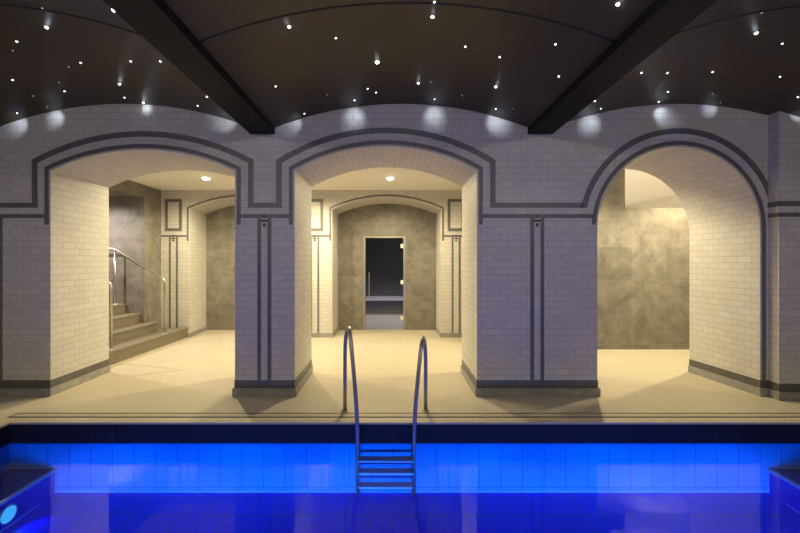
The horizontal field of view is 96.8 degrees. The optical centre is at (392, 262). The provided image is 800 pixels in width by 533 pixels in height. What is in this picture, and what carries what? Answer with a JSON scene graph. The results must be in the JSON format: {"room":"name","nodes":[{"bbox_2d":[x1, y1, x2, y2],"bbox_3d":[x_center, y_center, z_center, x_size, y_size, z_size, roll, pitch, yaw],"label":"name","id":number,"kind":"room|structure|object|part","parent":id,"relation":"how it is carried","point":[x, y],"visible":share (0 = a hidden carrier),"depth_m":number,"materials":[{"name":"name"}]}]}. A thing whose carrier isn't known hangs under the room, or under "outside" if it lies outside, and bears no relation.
{"room":"indoor swimming pool","nodes":[
{"label":"indoor swimming pool","id":0,"kind":"room"},
{"bbox_2d":[0,443,9,473],"bbox_3d":[-3.640,2.064,1.885,0.001,0.702,2.970,0,0,0],"label":"wall","id":1,"kind":"structure","parent":0,"point":[5,450],"depth_m":3.33,"materials":[{"name":"blue tile"}]},
{"bbox_2d":[109,188,142,196],"bbox_3d":[-6.365,-1.260,5.854,3.270,0.001,1.807,0,0,0],"label":"ceiling","id":2,"kind":"structure","parent":0,"point":[112,192],"depth_m":6.53,"materials":[{"name":"beige stone"}]},
{"bbox_2d":[109,197,143,322],"bbox_3d":[-6.365,0.127,6.757,3.270,2.775,0.001,0,0,0],"label":"wall","id":3,"kind":"structure","parent":0,"point":[126,214],"depth_m":6.76,"materials":[{"name":"beige stone"}]},
{"bbox_2d":[110,180,143,196],"bbox_3d":[-4.730,-1.373,5.854,0.001,0.225,1.807,0,0,0],"label":"wall","id":4,"kind":"structure","parent":0,"point":[128,186],"depth_m":6.42,"materials":[{"name":"beige stone"}]},
{"bbox_2d":[144,185,160,327],"bbox_3d":[-4.730,0.015,6.998,0.001,3.000,0.483,0,0,0],"label":"wall","id":5,"kind":"structure","parent":0,"point":[152,196],"depth_m":6.98,"materials":[{"name":"beige stone"}]},
{"bbox_2d":[161,190,461,332],"bbox_3d":[-1.415,0.015,7.630,6.630,3.000,0.780,0,0,0],"label":"wall","id":6,"kind":"structure","parent":0,"point":[191,253],"depth_m":7.24,"materials":[{"name":"white tile"}]},
{"bbox_2d":[161,199,186,327],"bbox_3d":[-4.466,0.060,7.237,0.527,2.730,0.008,0,0,0],"label":"trim","id":7,"kind":"structure","parent":6,"relation":"attached to","point":[166,200],"depth_m":7.24,"materials":[{"name":"tile"}]},
{"bbox_2d":[188,326,206,336],"bbox_3d":[-4.182,1.470,7.619,0.042,0.090,0.806,0,0,-5],"label":"baseboard","id":8,"kind":"structure","parent":6,"relation":"attached to","point":[203,329],"depth_m":7.54,"materials":[{"name":"grey tile"}]},
{"bbox_2d":[187,195,234,240],"bbox_3d":[-3.035,-0.924,7.238,2.336,0.948,0.004,0,0,0],"label":"trim","id":9,"kind":"structure","parent":6,"relation":"attached to","point":[227,195],"depth_m":7.24,"materials":[{"name":"tile"}]},
{"bbox_2d":[312,199,328,332],"bbox_3d":[-1.583,0.060,7.237,0.569,2.730,0.008,0,0,0],"label":"trim","id":10,"kind":"structure","parent":6,"relation":"attached to","point":[313,200],"depth_m":7.24,"materials":[{"name":"tile"}]},
{"bbox_2d":[312,326,338,336],"bbox_3d":[-1.583,1.470,7.620,0.725,0.090,0.800,0,0,0],"label":"baseboard","id":11,"kind":"structure","parent":6,"relation":"attached to","point":[336,330],"depth_m":7.22,"materials":[{"name":"grey tile"}]},
{"bbox_2d":[329,194,443,240],"bbox_3d":[-0.130,-0.924,7.238,2.336,0.948,0.004,0,0,0],"label":"trim","id":12,"kind":"structure","parent":6,"relation":"attached to","point":[382,194],"depth_m":7.24,"materials":[{"name":"tile"}]},
{"bbox_2d":[435,326,461,336],"bbox_3d":[1.430,1.470,7.620,0.940,0.090,0.800,0,0,0],"label":"baseboard","id":13,"kind":"structure","parent":6,"relation":"attached to","point":[440,334],"depth_m":7.22,"materials":[{"name":"grey tile"}]},
{"bbox_2d":[444,199,461,332],"bbox_3d":[1.469,0.060,7.237,0.862,2.730,0.008,0,0,0],"label":"trim","id":14,"kind":"structure","parent":6,"relation":"attached to","point":[449,200],"depth_m":7.24,"materials":[{"name":"tile"}]},
{"bbox_2d":[206,204,435,329],"bbox_3d":[-1.300,0.015,8.090,6.400,3.000,0.140,0,0,0],"label":"stone wall","id":15,"kind":"structure","parent":0,"point":[418,225],"depth_m":8.02,"materials":[{"name":"beige stone"}]},
{"bbox_2d":[363,236,405,329],"bbox_3d":[-0.195,0.456,8.067,0.956,2.118,0.147,0,0,0],"label":"door","id":16,"kind":"structure","parent":15,"relation":"in","point":[403,245],"depth_m":8.01,"materials":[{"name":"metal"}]},
{"bbox_2d":[366,238,402,295],"bbox_3d":[-0.150,0.265,9.555,3.100,2.500,2.790,0,0,0],"label":"wall","id":17,"kind":"structure","parent":0,"point":[384,256],"depth_m":10.95,"materials":[{"name":"tile"}]},
{"bbox_2d":[366,315,402,328],"bbox_3d":[-0.150,1.511,9.555,3.100,0.001,2.790,0,0,0],"label":"floor","id":18,"kind":"structure","parent":0,"point":[372,321],"depth_m":9.02,"materials":[{"name":"grey tile"}]},
{"bbox_2d":[366,296,402,314],"bbox_3d":[-0.150,1.265,10.623,3.090,0.500,0.645,0,0,0],"label":"bench","id":19,"kind":"object","parent":18,"relation":"on","point":[375,305],"visible":0.26,"depth_m":10.33,"materials":[{"name":"tile"}]},
{"bbox_3d":[-0.150,1.055,10.623,3.090,0.080,0.645,0,0,0],"label":"seat","id":20,"kind":"part","parent":19,"relation":"part of","materials":[{"name":"grey"}]},
{"bbox_2d":[0,104,799,383],"bbox_3d":[0.750,-0.195,4.442,12.700,3.420,1.015,0,0,0],"label":"wall","id":21,"kind":"structure","parent":0,"point":[55,275],"depth_m":4.05,"materials":[{"name":"white tile"}]},
{"bbox_2d":[0,203,43,379],"bbox_3d":[-4.787,0.325,4.047,1.627,2.025,0.008,0,0,0],"label":"trim","id":22,"kind":"structure","parent":21,"relation":"attached to","point":[2,205],"depth_m":4.05,"materials":[{"name":"tile"}]},
{"bbox_2d":[0,359,109,396],"bbox_3d":[-4.742,1.426,4.490,1.716,0.178,0.923,0,0,0],"label":"baseboard","id":23,"kind":"structure","parent":21,"relation":"attached to","point":[8,388],"depth_m":4.04,"materials":[{"name":"grey tile"}]},
{"bbox_2d":[32,131,253,224],"bbox_3d":[-2.855,-0.971,4.048,2.528,1.067,0.004,0,0,0],"label":"trim","id":24,"kind":"structure","parent":21,"relation":"attached to","point":[36,160],"depth_m":4.05,"materials":[{"name":"tile"}]},
{"bbox_2d":[241,203,288,379],"bbox_3d":[-1.462,0.325,4.047,0.550,2.025,0.008,0,0,0],"label":"trim","id":25,"kind":"structure","parent":21,"relation":"attached to","point":[255,205],"depth_m":4.05,"materials":[{"name":"tile"}]},
{"bbox_2d":[232,359,312,396],"bbox_3d":[-1.476,1.426,4.489,0.753,0.178,0.922,0,0,0],"label":"baseboard","id":26,"kind":"structure","parent":21,"relation":"attached to","point":[242,388],"depth_m":4.04,"materials":[{"name":"grey tile"}]},
{"bbox_2d":[276,127,495,224],"bbox_3d":[-0.082,-0.991,4.048,2.503,1.108,0.004,0,0,0],"label":"trim","id":27,"kind":"structure","parent":21,"relation":"attached to","point":[279,161],"depth_m":4.05,"materials":[{"name":"tile"}]},
{"bbox_2d":[460,360,600,396],"bbox_3d":[1.645,1.426,4.489,1.419,0.178,0.922,0,0,0],"label":"baseboard","id":28,"kind":"structure","parent":21,"relation":"attached to","point":[480,388],"depth_m":4.04,"materials":[{"name":"grey tile"}]},
{"bbox_2d":[483,203,592,379],"bbox_3d":[1.653,0.325,4.047,1.258,2.025,0.008,0,0,0],"label":"trim","id":29,"kind":"structure","parent":21,"relation":"attached to","point":[498,205],"depth_m":4.05,"materials":[{"name":"tile"}]},
{"bbox_2d":[581,128,767,379],"bbox_3d":[3.211,-0.101,4.048,2.134,2.876,0.004,0,0,0],"label":"trim","id":30,"kind":"structure","parent":21,"relation":"attached to","point":[744,156],"depth_m":4.05,"materials":[{"name":"tile"}]},
{"bbox_2d":[688,359,799,399],"bbox_3d":[4.642,1.426,4.122,1.813,0.178,0.783,0,0,35],"label":"baseboard","id":31,"kind":"structure","parent":21,"relation":"attached to","point":[762,388],"depth_m":4.17,"materials":[{"name":"grey tile"}]},
{"bbox_2d":[768,201,799,217],"bbox_3d":[4.937,-0.601,3.990,1.326,0.175,0.119,0,0,0],"label":"trim","id":32,"kind":"structure","parent":21,"relation":"attached to","point":[776,203],"depth_m":3.93,"materials":[{"name":"tile"}]},
{"bbox_2d":[0,0,799,126],"bbox_3d":[0.000,-1.682,0.730,11.200,0.285,6.660,0,0,0],"label":"vault","id":33,"kind":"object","parent":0,"point":[313,72],"visible":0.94,"depth_m":2.96,"materials":[{"name":"brown paint"}]},
{"bbox_2d":[102,0,274,133],"bbox_3d":[-1.487,-1.702,0.725,0.288,0.465,6.650,0,0,0],"label":"beam","id":34,"kind":"structure","parent":33,"relation":"attached to","point":[155,21],"depth_m":2.53,"materials":[{"name":"black"}]},
{"bbox_2d":[528,0,717,133],"bbox_3d":[1.679,-1.702,0.725,0.288,0.465,6.650,0,0,0],"label":"beam","id":35,"kind":"structure","parent":33,"relation":"attached to","point":[662,20],"depth_m":2.53,"materials":[{"name":"black"}]},
{"bbox_2d":[0,329,799,423],"bbox_3d":[0.750,1.515,4.200,12.700,0.001,13.600,0,0,0],"label":"floor","id":36,"kind":"structure","parent":0,"point":[195,374],"depth_m":4.25,"materials":[{"name":"beige tile"}]},
{"bbox_2d":[109,294,187,364],"bbox_3d":[-6.039,0.875,6.096,3.722,1.280,2.287,0,0,0],"label":"staircase","id":37,"kind":"structure","parent":36,"relation":"on","point":[131,338],"depth_m":6.27,"materials":[{"name":"beige stone"}]},
{"bbox_2d":[109,281,114,349],"bbox_3d":[-5.213,0.514,5.380,1.975,1.602,0.090,0,0,0],"label":"stair railing","id":38,"kind":"object","parent":37,"relation":"on","point":[110,283],"visible":0.35,"depth_m":5.37,"materials":[{"name":"silver metal"}]},
{"bbox_3d":[-5.226,0.514,5.380,1.947,1.602,0.033,0,0,0],"label":"handrail","id":39,"kind":"part","parent":38,"relation":"part of","materials":[{"name":"silver metal"}]},
{"bbox_2d":[109,248,166,333],"bbox_3d":[-5.213,0.514,6.640,1.975,1.602,0.090,0,0,0],"label":"stair railing","id":40,"kind":"object","parent":37,"relation":"on","point":[114,249],"visible":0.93,"depth_m":6.62,"materials":[{"name":"silver metal"}]},
{"bbox_3d":[-5.200,0.258,6.640,0.034,1.035,0.033,0,0,0],"label":"post","id":41,"kind":"part","parent":40,"relation":"part of","materials":[{"name":"silver metal"}]},
{"bbox_2d":[7,413,799,417],"bbox_3d":[0.411,1.514,3.530,8.378,0.006,0.101,0,0,0],"label":"channel","id":42,"kind":"object","parent":36,"relation":"on","point":[18,415],"visible":1,"depth_m":3.52,"materials":[{"name":"beige ceramic tile"}]},
{"bbox_2d":[0,424,799,447],"bbox_3d":[0.180,1.614,1.885,7.640,0.198,2.970,0,0,0],"label":"pool edge","id":43,"kind":"structure","parent":0,"point":[11,433],"depth_m":3.37,"materials":[{"name":"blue tile"}]},
{"bbox_2d":[0,420,799,427],"bbox_3d":[0.180,1.528,1.885,7.740,0.034,3.070,0,0,0],"label":"trim","id":44,"kind":"structure","parent":43,"relation":"attached to","point":[8,422],"depth_m":3.36,"materials":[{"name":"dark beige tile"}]},
{"bbox_2d":[1,493,799,532],"bbox_3d":[0.180,2.241,1.885,7.640,0.148,2.970,0,0,0],"label":"floor","id":45,"kind":"structure","parent":0,"point":[60,512],"depth_m":3.08,"materials":[{"name":"blue tile"}]},
{"bbox_2d":[0,469,56,532],"bbox_3d":[-3.411,2.159,1.885,0.458,0.412,2.970,0,0,0],"label":"bench","id":46,"kind":"object","parent":45,"relation":"on","point":[26,488],"visible":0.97,"depth_m":3.17,"materials":[{"name":"blue tile"}]},
{"bbox_2d":[0,503,17,525],"bbox_3d":[-3.178,2.075,2.930,0.016,0.150,0.150,0,0,0],"label":"lamp","id":47,"kind":"object","parent":46,"relation":"attached to","point":[7,514],"visible":1,"depth_m":2.93,"materials":[{"name":"blue glass"}]},
{"bbox_3d":[-3.430,1.960,1.885,0.420,0.010,2.970,0,0,0],"label":"bench seat","id":48,"kind":"part","parent":46,"relation":"part of","materials":[{"name":"blue tile"}]},
{"bbox_2d":[342,326,428,495],"bbox_3d":[-0.078,1.389,3.440,0.894,1.532,0.480,0,0,0],"label":"pool ladder","id":49,"kind":"object","parent":45,"relation":"on","point":[348,332],"visible":1,"depth_m":3.29,"materials":[{"name":"silver metal"}]},
{"bbox_3d":[-0.420,1.389,3.459,0.068,1.532,0.408,0,0,-26],"label":"handrail","id":50,"kind":"part","parent":49,"relation":"part of","materials":[{"name":"silver metal"}]},
{"bbox_3d":[0.278,1.437,3.466,0.072,1.436,0.412,0,0,22],"label":"handrail","id":51,"kind":"part","parent":49,"relation":"part of","materials":[{"name":"silver metal"}]},
{"bbox_2d":[767,469,799,512],"bbox_3d":[3.771,2.159,1.885,0.458,0.412,2.970,0,0,0],"label":"bench","id":52,"kind":"object","parent":45,"relation":"on","point":[784,484],"visible":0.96,"depth_m":3.24,"materials":[{"name":"blue tile"}]},
{"bbox_3d":[3.790,1.960,1.885,0.420,0.010,2.970,0,0,0],"label":"bench seat","id":53,"kind":"part","parent":52,"relation":"part of","materials":[{"name":"blue tile"}]},
{"bbox_2d":[129,167,676,207],"bbox_3d":[1.185,-1.585,7.975,11.830,0.200,6.050,0,0,0],"label":"ceiling","id":54,"kind":"structure","parent":0,"point":[641,187],"depth_m":6.63,"materials":[{"name":"white paint"}]},
{"bbox_2d":[10,443,799,489],"bbox_3d":[0.180,2.064,3.370,7.640,0.702,0.001,0,0,0],"label":"wall","id":55,"kind":"structure","parent":0,"point":[79,466],"depth_m":3.37,"materials":[{"name":"blue tile"}]},
{"bbox_2d":[56,490,768,492],"bbox_3d":[0.180,2.165,3.361,6.740,0.020,0.018,0,0,0],"label":"cove","id":56,"kind":"object","parent":55,"relation":"attached to","point":[57,491],"visible":0.79,"depth_m":3.35,"materials":[{"name":"teal tile"}]},
{"bbox_2d":[597,169,688,348],"bbox_3d":[4.430,-0.085,6.730,5.340,3.200,1.020,0,0,0],"label":"wall","id":57,"kind":"structure","parent":0,"point":[643,253],"depth_m":6.24,"materials":[{"name":"beige stone"}]},
{"bbox_2d":[627,196,683,207],"bbox_3d":[4.500,-0.085,7.975,5.200,3.200,6.050,0,0,0],"label":"wall","id":58,"kind":"structure","parent":0,"point":[671,202],"depth_m":9.28,"materials":[{"name":"white paint"}]}
]}

